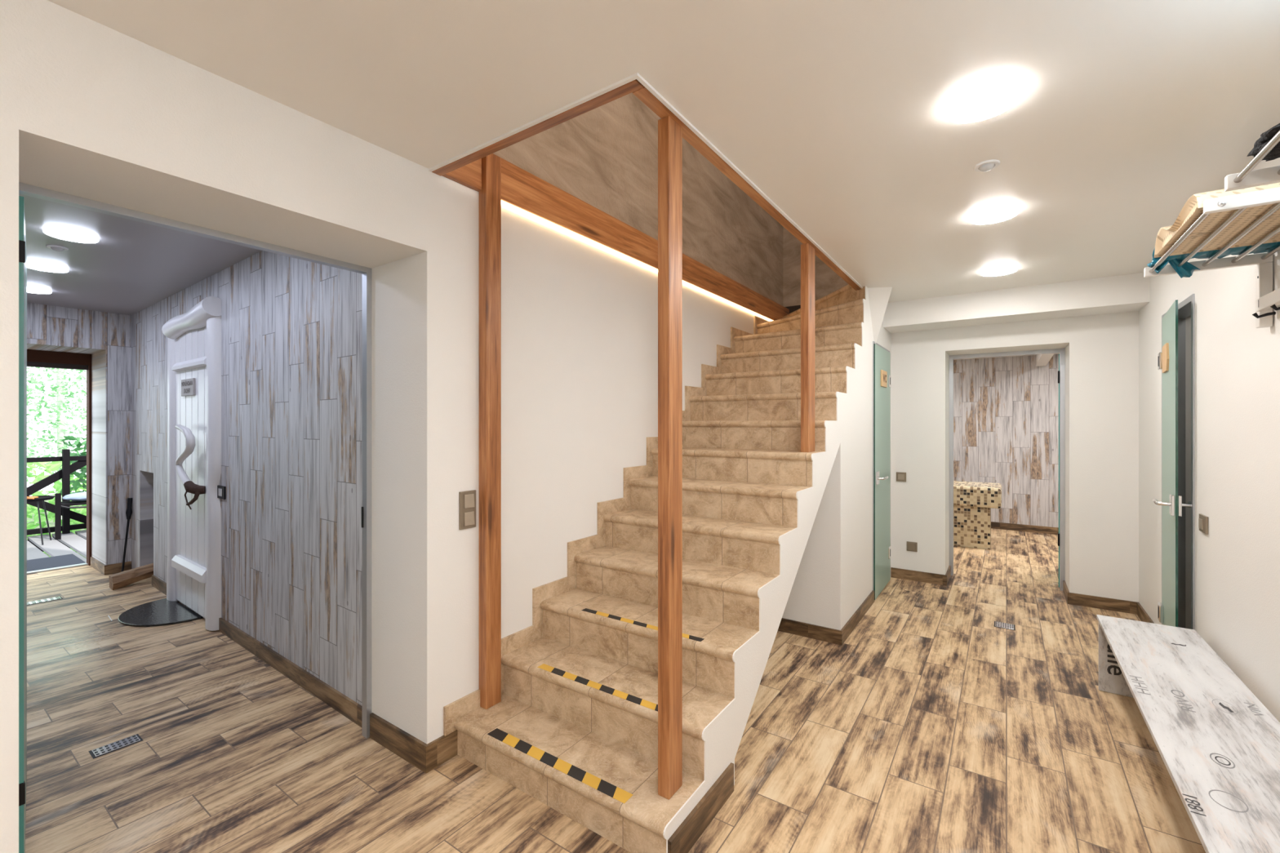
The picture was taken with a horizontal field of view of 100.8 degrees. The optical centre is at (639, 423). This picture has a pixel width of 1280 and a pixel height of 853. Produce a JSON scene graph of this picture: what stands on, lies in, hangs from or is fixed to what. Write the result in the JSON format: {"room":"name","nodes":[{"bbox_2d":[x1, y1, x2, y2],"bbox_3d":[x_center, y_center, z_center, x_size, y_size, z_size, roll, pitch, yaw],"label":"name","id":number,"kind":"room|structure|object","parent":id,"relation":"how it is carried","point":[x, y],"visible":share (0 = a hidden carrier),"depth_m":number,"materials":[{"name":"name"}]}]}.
{"room":"hallway with staircase","nodes":[
{"label":"hallway with staircase","id":0,"kind":"room"},
{"bbox_2d":[26,302,131,564],"bbox_3d":[-5.578,0.167,4.100,0.600,2.360,3.000,0,0,35],"label":"wall","id":1,"kind":"structure","parent":0,"point":[106,336],"depth_m":4.79,"materials":[{"name":"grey wood"}]},
{"bbox_2d":[26,349,91,574],"bbox_3d":[-5.518,0.342,4.706,0.110,2.010,0.965,0,0,35],"label":"door","id":2,"kind":"structure","parent":1,"relation":"in","point":[35,358],"depth_m":5.01,"materials":[{"name":"brown"}]},
{"bbox_2d":[90,556,131,574],"bbox_3d":[-4.939,1.305,4.943,0.532,0.085,0.177,0,0,35],"label":"baseboard","id":3,"kind":"structure","parent":1,"relation":"attached to","point":[95,564],"depth_m":4.80,"materials":[{"name":"brown wood"}]},
{"bbox_2d":[18,193,261,315],"bbox_3d":[-3.591,-1.075,2.666,4.460,0.155,2.900,0,0,35],"label":"ceiling","id":4,"kind":"structure","parent":0,"point":[133,266],"depth_m":3.23,"materials":[{"name":"paint"}]},
{"bbox_2d":[26,285,52,293],"bbox_3d":[-4.477,-0.987,3.898,0.201,0.021,0.201,0,0,35],"label":"recessed light","id":5,"kind":"object","parent":4,"relation":"in","point":[30,289],"visible":0.66,"depth_m":3.90,"materials":[{"name":"white plastic"}]},
{"bbox_2d":[26,260,68,272],"bbox_3d":[-3.746,-0.987,3.338,0.201,0.021,0.201,0,0,35],"label":"recessed light","id":6,"kind":"object","parent":4,"relation":"in","point":[42,266],"visible":0.85,"depth_m":3.31,"materials":[{"name":"white plastic"}]},
{"bbox_2d":[45,244,68,251],"bbox_3d":[-3.292,-0.986,2.994,0.086,0.023,0.086,0,0,35],"label":"sensor","id":7,"kind":"object","parent":4,"relation":"attached to","point":[57,248],"visible":1,"depth_m":2.98,"materials":[{"name":"grey plastic"}]},
{"bbox_2d":[42,226,98,243],"bbox_3d":[-2.979,-0.987,2.777,0.201,0.021,0.201,0,0,35],"label":"recessed light","id":8,"kind":"object","parent":4,"relation":"in","point":[64,233],"visible":1,"depth_m":2.75,"materials":[{"name":"white"}]},
{"bbox_2d":[131,250,361,705],"bbox_3d":[-2.810,0.167,3.760,4.351,2.360,0.400,0,0,36],"label":"wall","id":9,"kind":"structure","parent":0,"point":[291,475],"depth_m":2.91,"materials":[{"name":"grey wood"}]},
{"bbox_2d":[151,574,166,595],"bbox_3d":[-3.842,1.305,4.257,0.562,0.085,0.012,0,0,36],"label":"baseboard","id":10,"kind":"structure","parent":9,"relation":"attached to","point":[157,583],"depth_m":4.29,"materials":[{"name":"brown wood"}]},
{"bbox_2d":[161,296,221,631],"bbox_3d":[-3.194,0.257,3.745,1.112,2.164,0.147,0,0,36],"label":"door","id":11,"kind":"structure","parent":9,"relation":"in","point":[193,566],"depth_m":3.65,"materials":[{"name":"white paint"}]},
{"bbox_2d":[217,484,226,499],"bbox_3d":[-2.714,0.444,3.434,0.130,0.083,0.014,0,0,36],"label":"light switch","id":12,"kind":"object","parent":9,"relation":"attached to","point":[221,490],"visible":1,"depth_m":3.41,"materials":[{"name":"black plastic"}]},
{"bbox_2d":[218,617,361,727],"bbox_3d":[-1.968,1.305,2.891,1.896,0.085,0.012,0,0,36],"label":"baseboard","id":13,"kind":"structure","parent":9,"relation":"attached to","point":[347,707],"depth_m":2.75,"materials":[{"name":"brown wood"}]},
{"bbox_2d":[0,0,770,852],"bbox_3d":[-0.589,0.122,2.778,0.430,2.450,7.100,0,0,35],"label":"wall","id":14,"kind":"structure","parent":0,"point":[91,109],"depth_m":2.11,"materials":[{"name":"white paint"}]},
{"bbox_2d":[18,182,371,852],"bbox_3d":[-1.810,0.338,2.109,0.873,2.018,1.034,0,0,35],"label":"door frame","id":15,"kind":"structure","parent":14,"relation":"in","point":[26,189],"depth_m":1.87,"materials":[{"name":"silver metal"}]},
{"bbox_2d":[369,712,457,773],"bbox_3d":[-0.950,1.296,2.215,0.407,0.103,0.143,0,0,35],"label":"baseboard","id":16,"kind":"structure","parent":14,"relation":"attached to","point":[426,757],"depth_m":2.12,"materials":[{"name":"brown wood"}]},
{"bbox_2d":[458,489,475,529],"bbox_3d":[-0.715,0.357,2.205,0.016,0.156,0.080,0,0,35],"label":"light switch","id":17,"kind":"object","parent":14,"relation":"attached to","point":[467,500],"visible":1,"depth_m":2.20,"materials":[{"name":"brown plastic"}]},
{"bbox_2d":[442,156,789,320],"bbox_3d":[0.348,-1.081,3.781,0.072,0.183,4.044,0,0,35],"label":"beam","id":18,"kind":"structure","parent":14,"relation":"attached to","point":[520,188],"depth_m":2.86,"materials":[{"name":"brown wood"}]},
{"bbox_2d":[501,200,773,320],"bbox_3d":[0.330,-0.984,3.717,0.013,0.010,3.370,0,0,35],"label":"led strip","id":19,"kind":"object","parent":18,"relation":"attached to","point":[503,202],"visible":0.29,"depth_m":2.93,"materials":[{"name":"white plastic"}]},
{"bbox_2d":[428,72,862,288],"bbox_3d":[0.404,-1.000,2.965,0.992,0.028,2.882,0,0,35],"label":"trim","id":20,"kind":"structure","parent":14,"relation":"attached to","point":[637,76],"depth_m":1.80,"materials":[{"name":"white paint"}]},
{"bbox_2d":[25,528,1205,852],"bbox_3d":[-0.271,1.377,4.321,9.160,0.060,10.000,0,0,35],"label":"floor","id":21,"kind":"structure","parent":0,"point":[935,726],"depth_m":2.15,"materials":[{"name":"brown wood"}]},
{"bbox_2d":[26,596,63,605],"bbox_3d":[-4.553,1.345,4.000,0.100,0.004,0.260,0,0,35],"label":"floor vent","id":22,"kind":"object","parent":21,"relation":"on","point":[55,597],"visible":0.62,"depth_m":4.03,"materials":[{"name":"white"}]},
{"bbox_2d":[88,733,142,759],"bbox_3d":[-2.189,1.345,2.215,0.084,0.004,0.150,0,0,35],"label":"floor drain","id":23,"kind":"object","parent":21,"relation":"on","point":[135,739],"visible":1,"depth_m":2.21,"materials":[{"name":"silver metal"}]},
{"bbox_2d":[120,497,132,572],"bbox_3d":[-4.633,1.009,4.788,0.044,0.667,0.142,0,0,-22],"label":"fire poker","id":24,"kind":"object","parent":21,"relation":"on","point":[129,508],"visible":0.82,"depth_m":4.80,"materials":[{"name":"black metal"}]},
{"bbox_2d":[108,563,153,590],"bbox_3d":[-4.204,1.264,4.535,0.142,0.165,0.508,0,0,25],"label":"log","id":25,"kind":"object","parent":21,"relation":"on","point":[125,578],"visible":0.55,"depth_m":4.39,"materials":[{"name":"brown wood"}]},
{"bbox_2d":[118,598,202,626],"bbox_3d":[-3.418,1.340,3.725,0.720,0.014,0.350,0,0,35],"label":"door mat","id":26,"kind":"object","parent":21,"relation":"on","point":[162,612],"visible":0.94,"depth_m":3.69,"materials":[{"name":"black rubber"}]},
{"bbox_2d":[443,284,865,852],"bbox_3d":[0.783,0.140,3.492,1.016,2.414,4.045,0,0,35],"label":"staircase","id":27,"kind":"structure","parent":21,"relation":"on","point":[752,499],"depth_m":2.41,"materials":[{"name":"beige tile"}]},
{"bbox_2d":[479,153,501,709],"bbox_3d":[-0.644,0.025,2.275,0.051,2.356,0.080,0,0,35],"label":"wooden post","id":28,"kind":"object","parent":27,"relation":"on","point":[490,195],"visible":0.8,"depth_m":2.25,"materials":[{"name":"brown wood"}]},
{"bbox_2d":[487,728,632,803],"bbox_3d":[-0.307,1.203,1.885,0.660,0.001,0.048,0,0,35],"label":"tape","id":29,"kind":"object","parent":27,"relation":"on","point":[568,769],"visible":1,"depth_m":1.86,"materials":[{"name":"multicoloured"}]},
{"bbox_2d":[537,663,657,711],"bbox_3d":[-0.160,1.028,2.072,0.640,0.001,0.038,0,0,35],"label":"tape","id":30,"kind":"object","parent":27,"relation":"on","point":[624,695],"visible":0.93,"depth_m":2.06,"materials":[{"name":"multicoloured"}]},
{"bbox_2d":[581,608,703,641],"bbox_3d":[-0.006,0.853,2.263,0.615,0.001,0.032,0,0,35],"label":"tape","id":31,"kind":"object","parent":27,"relation":"on","point":[686,636],"visible":0.78,"depth_m":2.28,"materials":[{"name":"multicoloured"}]},
{"bbox_2d":[657,115,682,799],"bbox_3d":[0.099,0.109,1.740,0.044,2.189,0.085,0,0,35],"label":"wooden post","id":32,"kind":"object","parent":27,"relation":"on","point":[669,132],"visible":1,"depth_m":1.71,"materials":[{"name":"brown wood"}]},
{"bbox_2d":[667,762,733,852],"bbox_3d":[0.214,1.297,1.765,0.012,0.100,0.443,0,0,35],"label":"baseboard","id":33,"kind":"structure","parent":27,"relation":"attached to","point":[682,840],"depth_m":1.75,"materials":[{"name":"brown wood"}]},
{"bbox_2d":[800,243,814,452],"bbox_3d":[0.934,-0.415,2.947,0.044,1.141,0.120,0,0,35],"label":"wooden post","id":34,"kind":"object","parent":27,"relation":"on","point":[807,251],"visible":0.99,"depth_m":2.90,"materials":[{"name":"brown wood"}]},
{"bbox_2d":[953,480,1001,550],"bbox_3d":[3.429,1.011,6.139,1.257,0.672,0.600,0,0,35],"label":"bench","id":35,"kind":"object","parent":21,"relation":"on","point":[973,501],"visible":0.44,"depth_m":5.74,"materials":[{"name":"tile"}]},
{"bbox_2d":[994,621,1015,630],"bbox_3d":[2.431,1.345,3.533,0.116,0.004,0.116,0,0,35],"label":"floor drain","id":36,"kind":"object","parent":21,"relation":"on","point":[998,624],"visible":1,"depth_m":3.53,"materials":[{"name":"silver metal"}]},
{"bbox_2d":[1096,614,1279,852],"bbox_3d":[1.792,1.158,1.616,0.354,0.374,2.398,0,0,35],"label":"bench","id":37,"kind":"object","parent":21,"relation":"on","point":[1218,744],"visible":1,"depth_m":1.70,"materials":[{"name":"grey wood"}]},
{"bbox_2d":[493,92,782,306],"bbox_3d":[0.129,-2.383,3.862,0.380,2.540,4.500,0,0,35],"label":"wall","id":38,"kind":"structure","parent":0,"point":[605,157],"depth_m":3.41,"materials":[{"name":"ceramic"}]},
{"bbox_2d":[48,0,1279,302],"bbox_3d":[0.461,-1.094,1.590,2.750,0.200,6.340,0,0,35],"label":"ceiling","id":39,"kind":"structure","parent":0,"point":[1126,111],"depth_m":1.57,"materials":[{"name":"paint"}]},
{"bbox_2d":[431,79,861,290],"bbox_3d":[0.388,-1.099,2.998,1.028,0.227,2.888,0,0,35],"label":"frame","id":40,"kind":"object","parent":39,"relation":"attached to","point":[635,86],"visible":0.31,"depth_m":1.87,"materials":[{"name":"brown wood"}]},
{"bbox_2d":[944,78,1022,123],"bbox_3d":[1.048,-0.983,1.622,0.201,0.021,0.201,0,0,35],"label":"recessed light","id":41,"kind":"object","parent":39,"relation":"in","point":[985,100],"visible":1,"depth_m":1.60,"materials":[{"name":"white"}]},
{"bbox_2d":[973,159,999,171],"bbox_3d":[1.331,-0.982,2.034,0.086,0.023,0.086,0,0,35],"label":"sensor","id":42,"kind":"object","parent":39,"relation":"attached to","point":[988,165],"visible":1,"depth_m":2.02,"materials":[{"name":"white plastic"}]},
{"bbox_2d":[968,204,1019,224],"bbox_3d":[1.665,-0.983,2.496,0.201,0.021,0.201,0,0,35],"label":"recessed light","id":43,"kind":"object","parent":39,"relation":"in","point":[997,213],"visible":1,"depth_m":2.47,"materials":[{"name":"white plastic"}]},
{"bbox_2d":[980,265,1017,276],"bbox_3d":[2.310,-0.983,3.412,0.201,0.021,0.201,0,0,35],"label":"recessed light","id":44,"kind":"object","parent":39,"relation":"in","point":[999,270],"visible":1,"depth_m":3.38,"materials":[{"name":"white"}]},
{"bbox_2d":[782,445,839,630],"bbox_3d":[0.822,0.717,3.553,1.011,1.260,0.060,0,0,35],"label":"wall","id":45,"kind":"structure","parent":0,"point":[814,598],"depth_m":3.30,"materials":[{"name":"white paint"}]},
{"bbox_2d":[777,590,874,645],"bbox_3d":[1.079,1.305,3.909,1.028,0.085,0.962,0,0,35],"label":"baseboard","id":46,"kind":"structure","parent":45,"relation":"attached to","point":[789,626],"depth_m":3.36,"materials":[{"name":"brown wood"}]},
{"bbox_2d":[782,226,848,306],"bbox_3d":[2.695,-2.333,4.732,2.950,2.640,0.150,0,0,35],"label":"wall","id":47,"kind":"structure","parent":0,"point":[827,281],"depth_m":5.40,"materials":[{"name":"ceramic"}]},
{"bbox_2d":[785,305,800,313],"bbox_3d":[1.886,-1.108,5.188,1.000,0.190,0.020,0,0,35],"label":"baseboard","id":48,"kind":"structure","parent":47,"relation":"attached to","point":[792,308],"depth_m":5.40,"materials":[{"name":"brown wood"}]},
{"bbox_2d":[840,285,891,630],"bbox_3d":[1.715,0.177,3.951,0.005,2.341,1.730,0,0,35],"label":"wall","id":49,"kind":"structure","parent":0,"point":[856,405],"depth_m":3.63,"materials":[{"name":"white paint"}]},
{"bbox_2d":[867,287,892,343],"bbox_3d":[1.915,-0.786,4.104,0.158,0.416,0.670,0,0,35],"label":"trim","id":50,"kind":"structure","parent":49,"relation":"attached to","point":[878,297],"depth_m":3.92,"materials":[{"name":"white paint"}]},
{"bbox_2d":[872,341,890,599],"bbox_3d":[1.963,0.360,4.298,0.150,1.975,0.684,0,0,35],"label":"door","id":51,"kind":"structure","parent":49,"relation":"in","point":[881,355],"depth_m":4.21,"materials":[{"name":"green glass"}]},
{"bbox_2d":[953,353,1058,527],"bbox_3d":[4.692,0.197,6.786,3.400,2.300,0.100,0,0,35],"label":"wall","id":52,"kind":"structure","parent":0,"point":[1006,409],"depth_m":6.72,"materials":[{"name":"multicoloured wood"}]},
{"bbox_2d":[991,521,1058,534],"bbox_3d":[4.660,1.305,6.740,3.200,0.085,0.012,0,0,35],"label":"baseboard","id":53,"kind":"structure","parent":52,"relation":"attached to","point":[1011,526],"depth_m":6.62,"materials":[{"name":"brown wood"}]},
{"bbox_2d":[953,352,1059,359],"bbox_3d":[3.925,-0.903,5.675,3.400,0.100,3.000,0,0,35],"label":"ceiling","id":54,"kind":"structure","parent":0,"point":[1059,353],"depth_m":6.77,"materials":[{"name":"white paint"}]},
{"bbox_2d":[891,311,1138,602],"bbox_3d":[2.999,0.172,4.364,1.870,2.350,0.410,0,0,35],"label":"wall","id":55,"kind":"structure","parent":0,"point":[1102,350],"depth_m":3.96,"materials":[{"name":"white paint"}]},
{"bbox_2d":[896,471,906,481],"bbox_3d":[2.272,0.461,4.609,0.080,0.080,0.013,0,0,35],"label":"light switch","id":56,"kind":"object","parent":55,"relation":"attached to","point":[900,477],"visible":1,"depth_m":4.61,"materials":[{"name":"beige plastic"}]},
{"bbox_2d":[906,541,917,551],"bbox_3d":[2.340,1.057,4.561,0.082,0.080,0.016,0,0,35],"label":"wall socket","id":57,"kind":"object","parent":55,"relation":"attached to","point":[911,546],"visible":1,"depth_m":4.55,"materials":[{"name":"brown plastic"}]},
{"bbox_2d":[890,565,951,586],"bbox_3d":[2.483,1.305,4.683,0.426,0.085,0.372,0,0,35],"label":"baseboard","id":58,"kind":"structure","parent":55,"relation":"attached to","point":[931,578],"depth_m":4.53,"materials":[{"name":"brown wood"}]},
{"bbox_2d":[949,348,1065,591],"bbox_3d":[3.317,0.369,4.809,0.827,1.956,0.784,0,0,35],"label":"door frame","id":59,"kind":"structure","parent":55,"relation":"in","point":[1061,372],"depth_m":4.33,"materials":[{"name":"silver metal"}]},
{"bbox_2d":[883,272,1149,333],"bbox_3d":[2.776,-0.946,4.062,1.615,0.296,0.360,0,0,35],"label":"beam","id":60,"kind":"structure","parent":55,"relation":"attached to","point":[1125,293],"depth_m":3.87,"materials":[{"name":"white paint"}]},
{"bbox_2d":[1035,353,1053,366],"bbox_3d":[4.184,-0.783,5.435,0.100,0.140,2.700,0,0,35],"label":"trim","id":61,"kind":"structure","parent":55,"relation":"attached to","point":[1042,360],"depth_m":5.95,"materials":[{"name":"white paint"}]},
{"bbox_2d":[1138,157,1279,722],"bbox_3d":[1.804,0.122,1.123,0.150,2.450,7.100,0,0,35],"label":"wall","id":62,"kind":"structure","parent":0,"point":[1237,362],"depth_m":2.27,"materials":[{"name":"white paint"}]},
{"bbox_2d":[1062,580,1154,623],"bbox_3d":[3.272,1.305,3.725,0.394,0.085,1.050,0,0,35],"label":"baseboard","id":63,"kind":"structure","parent":62,"relation":"attached to","point":[1088,601],"depth_m":3.84,"materials":[{"name":"brown wood"}]},
{"bbox_2d":[1152,293,1195,630],"bbox_3d":[2.924,0.350,2.912,0.224,1.995,0.652,0,0,35],"label":"door","id":64,"kind":"structure","parent":62,"relation":"in","point":[1171,359],"depth_m":2.87,"materials":[{"name":"green glass"}]},
{"bbox_2d":[1198,513,1208,534],"bbox_3d":[2.656,0.472,2.501,0.015,0.081,0.105,0,0,35],"label":"light switch","id":65,"kind":"object","parent":62,"relation":"attached to","point":[1202,520],"visible":1,"depth_m":2.48,"materials":[{"name":"beige plastic"}]},
{"bbox_2d":[1143,186,1279,328],"bbox_3d":[1.872,-0.473,1.646,0.329,0.260,0.802,0,0,35],"label":"coat rack","id":66,"kind":"object","parent":62,"relation":"attached to","point":[1267,300],"visible":0.97,"depth_m":1.77,"materials":[{"name":"white metal"}]},
{"bbox_2d":[1146,241,1279,278],"bbox_3d":[2.042,-0.612,1.876,0.352,0.145,0.177,0,0,35],"label":"plastic bag","id":67,"kind":"object","parent":66,"relation":"on","point":[1187,270],"visible":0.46,"depth_m":1.91,"materials":[{"name":"teal plastic"}]},
{"bbox_2d":[1154,182,1279,257],"bbox_3d":[1.820,-0.636,1.596,0.306,0.081,0.535,0,0,35],"label":"wooden shelf","id":68,"kind":"object","parent":66,"relation":"on","point":[1166,236],"visible":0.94,"depth_m":1.61,"materials":[{"name":"beige wood"}]},
{"bbox_2d":[1224,129,1279,191],"bbox_3d":[1.347,-0.473,0.887,0.329,0.260,0.802,0,0,35],"label":"coat rack","id":69,"kind":"object","parent":62,"relation":"attached to","point":[1246,178],"visible":1,"depth_m":1.25,"materials":[{"name":"white metal"}]},
{"bbox_2d":[1246,123,1279,161],"bbox_3d":[1.406,-0.628,0.967,0.290,0.068,0.511,0,0,35],"label":"cloth","id":70,"kind":"object","parent":69,"relation":"on","point":[1267,135],"visible":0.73,"depth_m":1.17,"materials":[{"name":"black fabric"}]},
{"label":"outside","id":71,"kind":"structure","parent":0,"visible":0},
{"bbox_2d":[26,529,86,562],"bbox_3d":[-6.615,1.502,5.669,2.770,0.190,3.000,0,0,35],"label":"deck","id":72,"kind":"object","parent":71,"point":[77,541],"visible":0.19,"depth_m":6.12,"materials":[{"name":"grey wood"}]},
{"bbox_2d":[26,495,55,545],"bbox_3d":[-7.146,1.136,6.194,0.420,0.541,0.420,0,0,35],"label":"tray table","id":73,"kind":"object","parent":72,"relation":"on","point":[40,498],"visible":0.59,"depth_m":6.21,"materials":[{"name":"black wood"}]},
{"bbox_2d":[26,495,55,502],"bbox_3d":[-7.146,0.880,6.194,0.420,0.030,0.420,0,0,35],"label":"tray","id":74,"kind":"object","parent":73,"relation":"on","point":[40,498],"depth_m":6.23,"materials":[{"name":"black wood"}]},
{"bbox_2d":[26,448,86,535],"bbox_3d":[-7.689,0.867,6.411,0.140,1.080,3.000,0,0,35],"label":"deck railing","id":75,"kind":"object","parent":72,"relation":"on","point":[68,468],"visible":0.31,"depth_m":6.77,"materials":[{"name":"black wood"}]},
{"bbox_2d":[26,554,86,571],"bbox_3d":[-5.963,1.399,5.011,0.930,0.016,0.960,0,0,35],"label":"door mat","id":76,"kind":"object","parent":72,"relation":"on","point":[68,559],"visible":0.33,"depth_m":5.34,"materials":[{"name":"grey fabric"}]},
{"bbox_2d":[54,493,86,539],"bbox_3d":[-7.099,1.127,6.745,0.390,0.560,0.510,0,0,35],"label":"deck chair","id":77,"kind":"object","parent":72,"relation":"on","point":[59,504],"visible":0.48,"depth_m":6.45,"materials":[{"name":"black wood"}]},
{"bbox_2d":[62,491,86,501],"bbox_3d":[-7.069,0.924,6.762,0.323,0.111,0.411,0,0,35],"label":"seat cushion","id":78,"kind":"object","parent":77,"relation":"on","point":[81,496],"visible":0.56,"depth_m":6.62,"materials":[{"name":"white fabric"}]},
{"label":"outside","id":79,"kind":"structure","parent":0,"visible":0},
{"bbox_2d":[26,499,86,558],"bbox_3d":[-12.870,2.247,11.331,13.940,0.100,20.000,0,0,35],"label":"ground","id":80,"kind":"structure","parent":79,"point":[52,524],"depth_m":11.76,"materials":[{"name":"green soil"}]},
{"bbox_2d":[26,461,86,556],"bbox_3d":[-9.014,1.312,8.339,1.709,1.688,3.499,0,0,35],"label":"foliage","id":81,"kind":"object","parent":80,"relation":"on","point":[54,465],"visible":0.05,"depth_m":8.07,"materials":[{"name":"green plant"}]},
{"bbox_2d":[56,368,65,519],"bbox_3d":[-12.654,-1.253,11.607,0.160,6.802,0.180,0,0,35],"label":"trunk","id":82,"kind":"object","parent":80,"relation":"on","point":[62,417],"visible":0.19,"depth_m":11.54,"materials":[{"name":"grey plant"}]},
{"bbox_2d":[26,367,86,482],"bbox_3d":[-11.950,-2.055,11.295,5.629,6.289,7.130,0,0,35],"label":"foliage","id":83,"kind":"object","parent":82,"relation":"attached to","point":[32,380],"visible":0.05,"depth_m":10.71,"materials":[{"name":"green plant"}]},
{"bbox_2d":[57,435,86,495],"bbox_3d":[-7.431,0.647,8.123,1.026,1.040,2.045,0,0,35],"label":"foliage","id":84,"kind":"object","parent":80,"relation":"on","point":[76,485],"visible":0.04,"depth_m":7.39,"materials":[{"name":"green plant"}]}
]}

